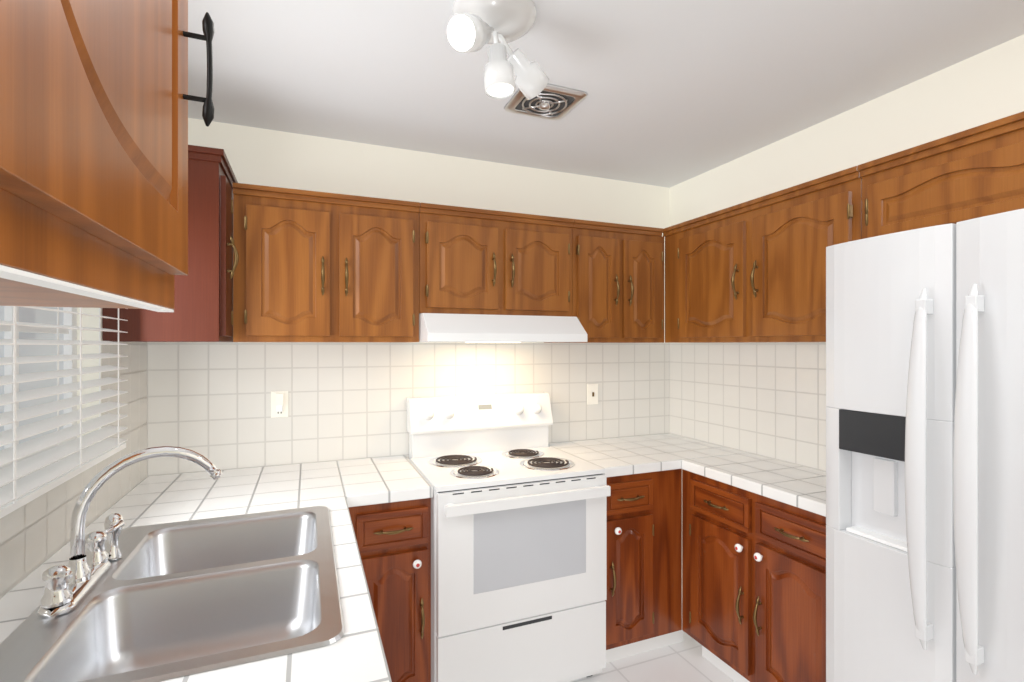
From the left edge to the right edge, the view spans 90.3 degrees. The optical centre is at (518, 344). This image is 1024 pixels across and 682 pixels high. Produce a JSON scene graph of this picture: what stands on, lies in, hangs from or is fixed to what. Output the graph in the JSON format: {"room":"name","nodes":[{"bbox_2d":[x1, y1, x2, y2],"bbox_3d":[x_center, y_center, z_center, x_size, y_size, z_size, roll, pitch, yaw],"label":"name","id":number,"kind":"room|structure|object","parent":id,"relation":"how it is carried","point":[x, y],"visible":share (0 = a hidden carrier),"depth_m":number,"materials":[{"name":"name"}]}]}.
{"room":"kitchen","nodes":[
{"label":"kitchen","id":0,"kind":"room"},
{"bbox_2d":[0,34,1023,598],"bbox_3d":[0.642,0.250,0.537,3.090,2.400,4.500,0,0,-22],"label":"wall","id":1,"kind":"structure","parent":0,"point":[212,400],"depth_m":2.34,"materials":[{"name":"white paint"}]},
{"bbox_2d":[0,306,76,468],"bbox_3d":[-1.198,-0.040,1.100,0.040,0.716,1.046,0,0,-22],"label":"window","id":2,"kind":"structure","parent":1,"relation":"in","point":[29,315],"depth_m":1.40,"materials":[{"name":"white"}]},
{"bbox_2d":[0,306,127,517],"bbox_3d":[-1.080,-0.028,1.146,0.050,0.715,1.037,0,0,-22],"label":"window blinds","id":3,"kind":"object","parent":2,"relation":"attached to","point":[24,489],"visible":0.56,"depth_m":1.20,"materials":[{"name":"white plastic"}]},
{"bbox_2d":[0,0,203,311],"bbox_3d":[-0.557,-0.450,0.353,0.448,0.800,0.641,0,0,-22],"label":"upper cabinet","id":4,"kind":"object","parent":1,"relation":"attached to","point":[95,97],"depth_m":0.43,"materials":[{"name":"brown wood"}]},
{"bbox_2d":[103,145,238,341],"bbox_3d":[-1.240,-0.338,1.911,0.377,0.655,0.513,0,0,-22],"label":"upper cabinet","id":5,"kind":"object","parent":1,"relation":"attached to","point":[203,300],"visible":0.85,"depth_m":1.72,"materials":[{"name":"red laminate"}]},
{"bbox_2d":[271,391,287,417],"bbox_3d":[-1.056,0.265,2.247,0.070,0.116,0.035,0,0,-22],"label":"electrical outlet plate","id":6,"kind":"object","parent":1,"relation":"attached to","point":[279,403],"visible":1,"depth_m":2.25,"materials":[{"name":"white plastic"}]},
{"bbox_2d":[232,182,419,342],"bbox_3d":[-0.799,-0.305,2.163,0.697,0.591,0.385,0,0,-22],"label":"upper cabinet","id":7,"kind":"object","parent":1,"relation":"attached to","point":[314,266],"visible":1,"depth_m":2.01,"materials":[{"name":"brown wood"}]},
{"bbox_2d":[419,203,573,316],"bbox_3d":[-0.135,-0.368,2.439,0.738,0.466,0.385,0,0,-22],"label":"upper cabinet","id":8,"kind":"object","parent":1,"relation":"attached to","point":[481,261],"visible":0.98,"depth_m":2.28,"materials":[{"name":"brown wood"}]},
{"bbox_2d":[419,313,586,342],"bbox_3d":[-0.117,-0.070,2.396,0.732,0.123,0.476,0,0,-22],"label":"range hood","id":9,"kind":"object","parent":8,"relation":"attached to","point":[466,328],"visible":0.92,"depth_m":2.19,"materials":[{"name":"white metal"}]},
{"bbox_2d":[587,384,597,404],"bbox_3d":[0.418,0.280,2.869,0.070,0.116,0.014,0,0,-22],"label":"switch plate","id":10,"kind":"object","parent":1,"relation":"attached to","point":[592,394],"visible":1,"depth_m":2.87,"materials":[{"name":"white plastic"}]},
{"bbox_2d":[544,219,663,342],"bbox_3d":[0.459,-0.305,2.685,0.543,0.591,0.385,0,0,-22],"label":"upper cabinet","id":11,"kind":"object","parent":1,"relation":"attached to","point":[617,283],"visible":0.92,"depth_m":2.54,"materials":[{"name":"brown wood"}]},
{"bbox_2d":[662,166,861,342],"bbox_3d":[1.070,-0.305,2.237,0.353,0.591,1.022,0,0,-22],"label":"upper cabinet","id":12,"kind":"object","parent":1,"relation":"attached to","point":[752,271],"visible":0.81,"depth_m":2.07,"materials":[{"name":"brown wood"}]},
{"bbox_2d":[858,111,1023,238],"bbox_3d":[1.614,-0.463,1.341,0.673,0.276,1.043,0,0,-22],"label":"upper cabinet","id":13,"kind":"object","parent":1,"relation":"attached to","point":[973,173],"visible":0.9,"depth_m":1.47,"materials":[{"name":"brown wood"}]},
{"bbox_2d":[188,0,1023,187],"bbox_3d":[0.559,-0.950,0.502,2.630,0.001,4.500,0,0,-22],"label":"ceiling","id":14,"kind":"structure","parent":0,"point":[678,91],"depth_m":1.76,"materials":[{"name":"white paint"}]},
{"bbox_2d":[446,0,548,99],"bbox_3d":[-0.053,-0.832,1.448,0.351,0.234,0.271,0,0,-22],"label":"spotlight fixture","id":15,"kind":"object","parent":14,"relation":"attached to","point":[478,25],"visible":1,"depth_m":1.41,"materials":[{"name":"white metal"}]},
{"bbox_2d":[504,84,586,120],"bbox_3d":[0.100,-0.934,1.990,0.260,0.029,0.260,0,0,-22],"label":"ceiling vent","id":16,"kind":"object","parent":14,"relation":"in","point":[552,102],"visible":0.9,"depth_m":1.98,"materials":[{"name":"silver metal"}]},
{"bbox_2d":[570,631,734,681],"bbox_3d":[0.707,1.450,0.563,2.950,0.001,4.500,0,0,-22],"label":"floor","id":17,"kind":"structure","parent":0,"point":[685,660],"depth_m":2.28,"materials":[{"name":"tile"}]},
{"bbox_2d":[348,498,430,681],"bbox_3d":[-0.577,1.015,2.126,0.309,0.870,0.625,0,0,-22],"label":"base cabinet","id":18,"kind":"object","parent":17,"relation":"on","point":[393,539],"visible":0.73,"depth_m":1.89,"materials":[{"name":"brown wood"}]},
{"bbox_2d":[407,392,610,681],"bbox_3d":[-0.073,0.854,2.291,0.734,1.193,0.691,0,0,-22],"label":"range","id":19,"kind":"object","parent":17,"relation":"on","point":[518,549],"visible":1,"depth_m":2.06,"materials":[{"name":"white metal"}]},
{"bbox_2d":[605,469,682,662],"bbox_3d":[0.493,1.015,2.569,0.511,0.870,0.625,0,0,-22],"label":"base cabinet","id":20,"kind":"object","parent":17,"relation":"on","point":[644,568],"visible":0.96,"depth_m":2.31,"materials":[{"name":"brown wood"}]},
{"bbox_2d":[682,469,825,681],"bbox_3d":[1.073,1.015,2.109,0.445,0.870,0.781,0,0,-22],"label":"base cabinet","id":21,"kind":"object","parent":17,"relation":"on","point":[753,587],"visible":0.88,"depth_m":2.02,"materials":[{"name":"brown wood"}]},
{"bbox_2d":[826,208,1023,681],"bbox_3d":[1.478,0.568,1.354,0.841,1.765,0.910,0,0,-22],"label":"fridge","id":22,"kind":"object","parent":17,"relation":"on","point":[924,454],"visible":1,"depth_m":1.34,"materials":[{"name":"white metal"}]},
{"bbox_3d":[-0.522,1.015,0.594,0.697,0.870,3.497,0,0,-22],"label":"base cabinet","id":23,"kind":"object","parent":17,"relation":"on","visible":0},
{"bbox_2d":[0,461,391,681],"bbox_3d":[-0.505,0.557,0.600,0.730,0.043,3.496,0,0,-22],"label":"countertop","id":24,"kind":"structure","parent":23,"relation":"on","point":[355,651],"depth_m":1.03,"materials":[{"name":"tile"}]},
{"bbox_2d":[37,446,222,617],"bbox_3d":[-0.851,0.384,1.155,0.290,0.286,0.344,0,0,-22],"label":"chrome faucet","id":25,"kind":"object","parent":24,"relation":"on","point":[73,583],"visible":1,"depth_m":1.11,"materials":[{"name":"silver metal"}]},
{"bbox_2d":[0,506,343,681],"bbox_3d":[-0.732,0.621,1.190,0.568,0.186,0.828,0,0,-22],"label":"sink basin","id":26,"kind":"object","parent":24,"relation":"in","point":[163,601],"visible":0.98,"depth_m":1.16,"materials":[{"name":"silver metal"}]},
{"bbox_2d":[128,462,323,527],"bbox_3d":[-1.011,0.557,1.886,0.480,0.043,0.735,0,0,-22],"label":"countertop","id":27,"kind":"structure","parent":23,"relation":"on","point":[193,496],"depth_m":1.82,"materials":[{"name":"tile"}]},
{"bbox_2d":[340,455,432,505],"bbox_3d":[-0.568,0.557,2.133,0.288,0.043,0.616,0,0,-22],"label":"countertop","id":28,"kind":"structure","parent":23,"relation":"on","point":[378,480],"depth_m":2.01,"materials":[{"name":"tile"}]},
{"bbox_2d":[548,437,679,476],"bbox_3d":[0.439,0.557,2.559,0.406,0.043,0.600,0,0,-22],"label":"countertop","id":29,"kind":"structure","parent":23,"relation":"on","point":[620,456],"depth_m":2.46,"materials":[{"name":"tile"}]},
{"bbox_2d":[628,433,825,516],"bbox_3d":[0.966,0.557,2.381,0.432,0.043,1.331,0,0,-22],"label":"countertop","id":30,"kind":"structure","parent":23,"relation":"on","point":[802,487],"depth_m":2.17,"materials":[{"name":"tile"}]}
]}

